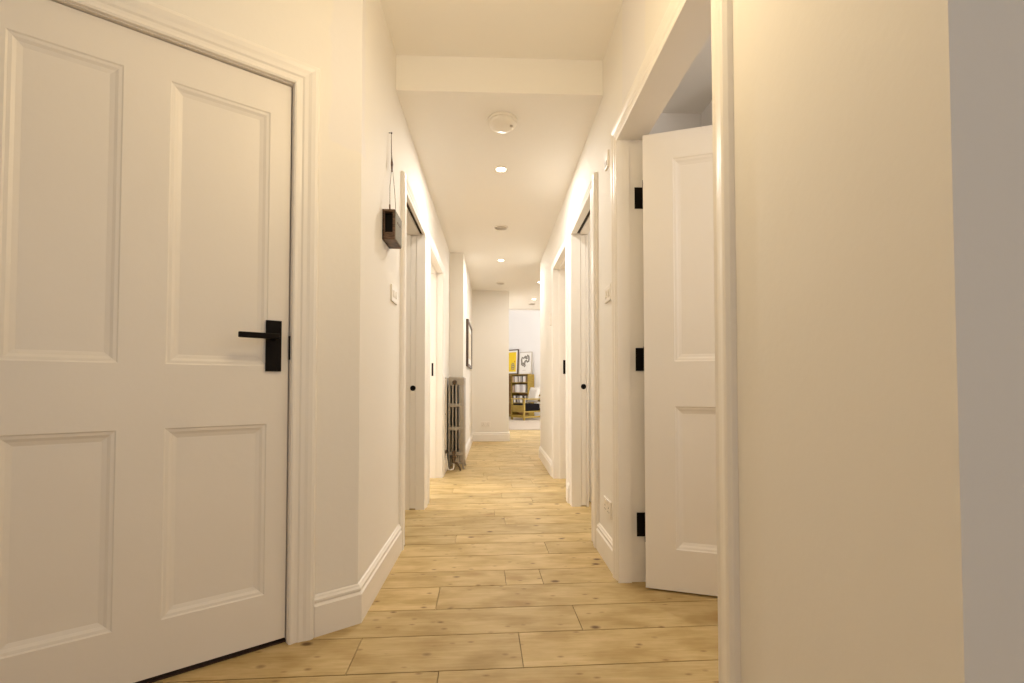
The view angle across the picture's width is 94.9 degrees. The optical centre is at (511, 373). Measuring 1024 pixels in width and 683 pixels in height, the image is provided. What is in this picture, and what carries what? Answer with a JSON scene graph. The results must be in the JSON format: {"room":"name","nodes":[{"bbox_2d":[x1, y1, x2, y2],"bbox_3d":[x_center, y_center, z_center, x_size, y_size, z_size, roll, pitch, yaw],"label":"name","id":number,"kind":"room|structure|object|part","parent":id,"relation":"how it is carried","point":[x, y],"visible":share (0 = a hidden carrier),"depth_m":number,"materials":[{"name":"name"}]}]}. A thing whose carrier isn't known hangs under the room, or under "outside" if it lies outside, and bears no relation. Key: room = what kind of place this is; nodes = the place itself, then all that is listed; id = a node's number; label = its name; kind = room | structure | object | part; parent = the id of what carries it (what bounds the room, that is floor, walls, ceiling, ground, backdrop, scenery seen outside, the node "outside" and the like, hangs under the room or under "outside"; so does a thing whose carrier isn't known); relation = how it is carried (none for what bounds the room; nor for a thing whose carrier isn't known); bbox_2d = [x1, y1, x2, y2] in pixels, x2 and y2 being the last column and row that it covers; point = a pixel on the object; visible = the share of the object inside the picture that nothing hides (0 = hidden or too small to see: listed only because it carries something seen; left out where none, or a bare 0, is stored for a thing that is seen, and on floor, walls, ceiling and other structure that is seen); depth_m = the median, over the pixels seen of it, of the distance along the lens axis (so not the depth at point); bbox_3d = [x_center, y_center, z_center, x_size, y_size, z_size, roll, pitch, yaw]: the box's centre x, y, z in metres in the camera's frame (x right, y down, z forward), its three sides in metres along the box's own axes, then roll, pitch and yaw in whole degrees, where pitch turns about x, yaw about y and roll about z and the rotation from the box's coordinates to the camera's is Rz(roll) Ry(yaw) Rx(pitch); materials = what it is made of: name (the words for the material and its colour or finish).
{"room":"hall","nodes":[
{"label":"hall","id":0,"kind":"room"},
{"bbox_2d":[147,0,362,593],"bbox_3d":[-1.242,-0.391,1.403,1.552,2.655,0.125,1,-2,-38],"label":"wall","id":1,"kind":"structure","parent":0,"point":[326,35],"depth_m":1.76,"materials":[{"name":"paint"}]},
{"bbox_2d":[0,0,291,682],"bbox_3d":[-1.100,-0.062,1.429,0.780,1.963,0.100,1,-2,-38],"label":"door","id":2,"kind":"structure","parent":1,"relation":"in","point":[145,179],"depth_m":1.41,"materials":[{"name":"paint"}]},
{"bbox_3d":[-0.857,-0.128,1.589,0.123,0.019,0.052,1,-2,-38],"label":"lever","id":3,"kind":"part","parent":2,"relation":"part of","materials":[{"name":"black metal"}]},
{"bbox_3d":[-0.834,-0.097,1.644,0.050,0.178,0.008,1,-2,-38],"label":"handle","id":4,"kind":"part","parent":2,"relation":"part of","materials":[{"name":"black metal"}]},
{"bbox_2d":[51,0,319,682],"bbox_3d":[-1.129,-0.098,1.468,0.962,2.072,0.150,1,-2,-38],"label":"door frame","id":5,"kind":"structure","parent":1,"relation":"attached to","point":[145,17],"depth_m":1.67,"materials":[{"name":"paint"}]},
{"bbox_3d":[-0.797,-0.092,1.679,0.004,0.085,0.030,1,-2,-38],"label":"strike plate","id":6,"kind":"part","parent":5,"relation":"part of","materials":[{"name":"black metal"}]},
{"bbox_2d":[358,0,449,581],"bbox_3d":[-0.723,-0.332,3.654,0.125,2.655,3.661,0,-1,-2],"label":"wall","id":7,"kind":"structure","parent":0,"point":[382,112],"depth_m":2.14,"materials":[{"name":"paint"}]},
{"bbox_2d":[382,132,401,248],"bbox_3d":[-0.575,-0.909,2.269,0.062,0.572,0.152,0,-1,-2],"label":"box","id":8,"kind":"object","parent":7,"relation":"hanging from","point":[391,221],"visible":1,"depth_m":2.22,"materials":[{"name":"brown wood"}]},
{"bbox_3d":[-0.583,-0.976,2.272,0.027,0.427,0.123,0,-1,-2],"label":"cord","id":9,"kind":"part","parent":8,"relation":"part of","materials":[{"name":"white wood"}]},
{"bbox_3d":[-0.547,-0.694,2.265,0.006,0.134,0.144,0,-1,-2],"label":"panel","id":10,"kind":"part","parent":8,"relation":"part of","materials":[{"name":"brown wood"}]},
{"bbox_2d":[390,284,397,304],"bbox_3d":[-0.607,-0.408,2.427,0.014,0.086,0.135,0,-1,-2],"label":"light switch","id":11,"kind":"object","parent":7,"relation":"attached to","point":[393,290],"visible":1,"depth_m":2.40,"materials":[{"name":"white plastic"}]},
{"bbox_2d":[314,432,509,637],"bbox_3d":[-0.533,0.974,5.592,0.618,0.145,7.821,0,-2,5],"label":"baseboard","id":12,"kind":"structure","parent":7,"relation":"attached to","point":[344,607],"depth_m":1.80,"materials":[{"name":"paint"}]},
{"bbox_2d":[410,235,416,508],"bbox_3d":[-0.730,-0.017,3.558,0.040,2.003,0.238,0,-1,-2],"label":"door","id":13,"kind":"structure","parent":7,"relation":"in","point":[413,238],"depth_m":3.44,"materials":[{"name":"paint"}]},
{"bbox_2d":[399,171,428,550],"bbox_3d":[-0.688,-0.070,3.069,0.150,2.100,0.960,0,-1,-2],"label":"door frame","id":14,"kind":"structure","parent":7,"relation":"attached to","point":[412,218],"depth_m":3.43,"materials":[{"name":"paint"}]},
{"bbox_2d":[427,232,444,503],"bbox_3d":[-0.730,-0.041,4.173,0.150,2.100,1.120,0,-1,-2],"label":"door frame","id":15,"kind":"structure","parent":7,"relation":"attached to","point":[436,274],"depth_m":4.62,"materials":[{"name":"paint"}]},
{"bbox_2d":[153,416,718,682],"bbox_3d":[-0.341,1.113,7.010,8.923,0.060,17.912,0,-1,-2],"label":"floor","id":16,"kind":"structure","parent":0,"point":[499,579],"depth_m":1.88,"materials":[{"name":"brown wood"}]},
{"bbox_2d":[445,377,465,470],"bbox_3d":[-0.617,0.538,5.174,0.214,0.999,0.381,0,-1,-2],"label":"radiator","id":17,"kind":"object","parent":16,"relation":"on","point":[456,385],"visible":0.99,"depth_m":5.08,"materials":[{"name":"metal"}]},
{"bbox_2d":[509,374,533,416],"bbox_3d":[0.087,0.642,13.931,1.200,1.243,0.300,-1,-2,39],"label":"bookcase","id":18,"kind":"object","parent":16,"relation":"on","point":[530,377],"visible":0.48,"depth_m":13.83,"materials":[{"name":"brown wood"}]},
{"bbox_2d":[509,349,518,373],"bbox_3d":[-0.019,-0.352,14.143,0.540,0.755,0.064,-1,-2,39],"label":"poster","id":19,"kind":"object","parent":18,"relation":"on","point":[514,353],"visible":0.73,"depth_m":14.07,"materials":[{"name":"paper"}]},
{"bbox_3d":[-0.020,-0.352,14.138,0.365,0.584,0.035,-1,-2,39],"label":"yellow panel","id":20,"kind":"part","parent":19,"relation":"part of","materials":[{"name":"yellow paper"}]},
{"bbox_3d":[0.179,0.632,14.043,1.156,1.169,0.010,-1,-2,39],"label":"panel","id":21,"kind":"part","parent":18,"relation":"part of","materials":[{"name":"brown wood"}]},
{"bbox_2d":[519,352,531,373],"bbox_3d":[0.396,-0.311,13.800,0.465,0.655,0.058,-1,-2,39],"label":"poster","id":22,"kind":"object","parent":18,"relation":"on","point":[525,358],"visible":0.9,"depth_m":13.79,"materials":[{"name":"paper"}]},
{"bbox_3d":[0.544,0.633,13.559,0.022,1.243,0.300,-1,-2,39],"label":"panel","id":23,"kind":"part","parent":18,"relation":"part of","materials":[{"name":"brown wood"}]},
{"bbox_2d":[510,387,539,419],"bbox_3d":[0.441,0.794,12.740,0.847,0.877,0.560,1,-2,-40],"label":"armchair","id":24,"kind":"object","parent":16,"relation":"on","point":[523,407],"visible":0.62,"depth_m":12.54,"materials":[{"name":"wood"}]},
{"bbox_3d":[0.316,0.954,12.307,0.048,0.535,0.048,1,-2,-40],"label":"leg","id":25,"kind":"part","parent":24,"relation":"part of","materials":[{"name":"brown wood"}]},
{"bbox_3d":[0.393,0.937,12.695,0.649,0.190,0.462,1,-2,-40],"label":"seat frame","id":26,"kind":"part","parent":24,"relation":"part of","materials":[{"name":"brown wood"}]},
{"bbox_3d":[0.391,0.901,12.694,0.584,0.189,0.438,1,-2,-40],"label":"seat","id":27,"kind":"part","parent":24,"relation":"part of","materials":[{"name":"black fabric"}]},
{"bbox_2d":[527,387,539,402],"bbox_3d":[0.598,0.581,12.879,0.206,0.421,0.400,1,-2,-40],"label":"cushion","id":28,"kind":"object","parent":24,"relation":"on","point":[534,392],"visible":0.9,"depth_m":12.80,"materials":[{"name":"fabric"}]},
{"bbox_2d":[449,253,471,445],"bbox_3d":[-0.755,-0.186,6.583,0.285,2.515,2.200,0,-1,-2],"label":"wall pier","id":29,"kind":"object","parent":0,"point":[460,285],"visible":0.29,"depth_m":5.51,"materials":[{"name":"paint"}]},
{"bbox_2d":[466,319,471,368],"bbox_3d":[-0.595,-0.389,6.569,0.032,0.610,1.050,0,-1,-2],"label":"framed picture","id":30,"kind":"object","parent":29,"relation":"attached to","point":[468,325],"visible":1,"depth_m":6.05},
{"bbox_2d":[469,332,470,359],"bbox_3d":[-0.593,-0.389,6.569,0.002,0.370,0.710,0,-1,-2],"label":"print","id":31,"kind":"object","parent":30,"relation":"attached to","point":[469,332],"depth_m":6.68},
{"bbox_2d":[472,291,508,431],"bbox_3d":[-0.388,-0.133,8.598,0.603,2.515,1.800,0,-1,-2],"label":"wall","id":32,"kind":"structure","parent":0,"point":[490,309],"depth_m":7.70,"materials":[{"name":"paint"}]},
{"bbox_2d":[481,422,489,426],"bbox_3d":[-0.429,0.825,7.664,0.146,0.086,0.014,0,-1,-2],"label":"power socket","id":33,"kind":"object","parent":32,"relation":"attached to","point":[483,424],"visible":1,"depth_m":7.66,"materials":[{"name":"white plastic"}]},
{"bbox_2d":[380,0,622,60],"bbox_3d":[0.037,-1.786,0.383,5.300,0.080,4.270,0,-1,-2],"label":"ceiling","id":34,"kind":"structure","parent":0,"point":[527,29],"depth_m":2.29,"materials":[{"name":"paint"}]},
{"bbox_2d":[509,310,539,415],"bbox_3d":[0.232,-0.881,14.149,5.200,4.300,0.120,-1,-2,39],"label":"wall","id":35,"kind":"structure","parent":0,"point":[524,326],"depth_m":13.88,"materials":[{"name":"paint"}]},
{"bbox_2d":[509,309,539,310],"bbox_3d":[0.511,-0.916,12.807,6.400,4.300,6.500,0,-1,-2],"label":"wall","id":36,"kind":"structure","parent":0,"point":[509,309],"depth_m":9.56,"materials":[{"name":"paint"}]},
{"bbox_2d":[396,33,711,308],"bbox_3d":[-0.147,-1.555,5.200,5.300,0.250,8.920,0,-1,-2],"label":"ceiling","id":37,"kind":"structure","parent":0,"point":[447,103],"depth_m":3.01,"materials":[{"name":"paint"}]},
{"bbox_2d":[495,166,506,172],"bbox_3d":[-0.079,-1.474,3.391,0.094,0.006,0.094,0,-1,-2],"label":"recessed light","id":38,"kind":"object","parent":37,"relation":"in","point":[500,169],"visible":1,"depth_m":3.39,"materials":[{"name":"white plastic"}]},
{"bbox_2d":[494,225,507,229],"bbox_3d":[-0.109,-1.439,4.627,0.136,0.012,0.136,0,-1,-2],"label":"ceiling vent","id":39,"kind":"object","parent":37,"relation":"in","point":[497,227],"visible":1,"depth_m":4.61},
{"bbox_2d":[487,111,516,132],"bbox_3d":[-0.056,-1.469,2.765,0.176,0.049,0.176,0,-1,-2],"label":"smoke detector","id":40,"kind":"object","parent":37,"relation":"attached to","point":[499,122],"visible":1,"depth_m":2.72,"materials":[{"name":"white plastic"}]},
{"bbox_2d":[588,100,711,501],"bbox_3d":[1.581,-0.272,3.271,1.990,2.515,5.000,0,-1,-2],"label":"wall","id":41,"kind":"structure","parent":0,"point":[666,122],"depth_m":2.70,"materials":[{"name":"paint"}]},
{"bbox_2d":[540,0,1023,682],"bbox_3d":[0.523,-0.342,3.283,0.125,2.655,5.358,0,-1,-2],"label":"wall","id":42,"kind":"structure","parent":0,"point":[879,144],"depth_m":0.73,"materials":[{"name":"paint"}]},
{"bbox_2d":[551,234,567,485],"bbox_3d":[0.480,-0.045,4.212,0.138,2.110,0.985,0,-1,-2],"label":"door frame","id":43,"kind":"structure","parent":42,"relation":"attached to","point":[559,267],"depth_m":4.59,"materials":[{"name":"paint"}]},
{"bbox_3d":[0.514,-0.065,4.601,0.028,0.137,0.005,0,-1,-2],"label":"strike plate","id":44,"kind":"part","parent":43,"relation":"part of","materials":[{"name":"black metal"}]},
{"bbox_2d":[539,446,612,573],"bbox_3d":[1.308,0.913,3.281,1.733,0.145,5.394,0,-1,-2],"label":"baseboard","id":45,"kind":"structure","parent":42,"relation":"attached to","point":[604,545],"depth_m":2.50,"materials":[{"name":"paint"}]},
{"bbox_2d":[580,235,586,504],"bbox_3d":[0.534,-0.032,3.651,0.040,2.038,0.238,0,-1,-2],"label":"door","id":46,"kind":"structure","parent":42,"relation":"in","point":[582,237],"depth_m":3.54,"materials":[{"name":"paint"}]},
{"bbox_2d":[569,172,598,547],"bbox_3d":[0.515,-0.073,3.135,0.150,2.110,1.010,0,-1,-2],"label":"door frame","id":47,"kind":"structure","parent":42,"relation":"attached to","point":[585,221],"depth_m":3.51,"materials":[{"name":"paint"}]},
{"bbox_2d":[605,150,608,170],"bbox_3d":[0.488,-1.099,2.424,0.013,0.085,0.060,0,-1,-2],"label":"sensor","id":48,"kind":"object","parent":42,"relation":"attached to","point":[607,152],"visible":1,"depth_m":2.40,"materials":[{"name":"white plastic"}]},
{"bbox_2d":[603,495,611,518],"bbox_3d":[0.487,0.682,2.402,0.014,0.086,0.146,0,-1,-2],"label":"power socket","id":49,"kind":"object","parent":42,"relation":"attached to","point":[607,504],"visible":1,"depth_m":2.38,"materials":[{"name":"white plastic"}]},
{"bbox_2d":[604,283,610,303],"bbox_3d":[0.488,-0.408,2.396,0.014,0.080,0.126,0,-1,-2],"label":"light switch","id":50,"kind":"object","parent":42,"relation":"attached to","point":[607,291],"visible":0.92,"depth_m":2.39,"materials":[{"name":"white plastic"}]},
{"bbox_2d":[610,0,740,682],"bbox_3d":[0.571,-0.123,1.699,0.150,2.135,1.125,0,-1,-2],"label":"door frame","id":51,"kind":"structure","parent":42,"relation":"attached to","point":[685,26],"depth_m":1.63,"materials":[{"name":"paint"}]},
{"bbox_2d":[634,125,717,595],"bbox_3d":[1.015,-0.069,2.018,0.940,2.024,0.090,0,-2,17],"label":"door","id":52,"kind":"structure","parent":42,"relation":"in","point":[678,523],"depth_m":2.06,"materials":[{"name":"paint"}]}
]}

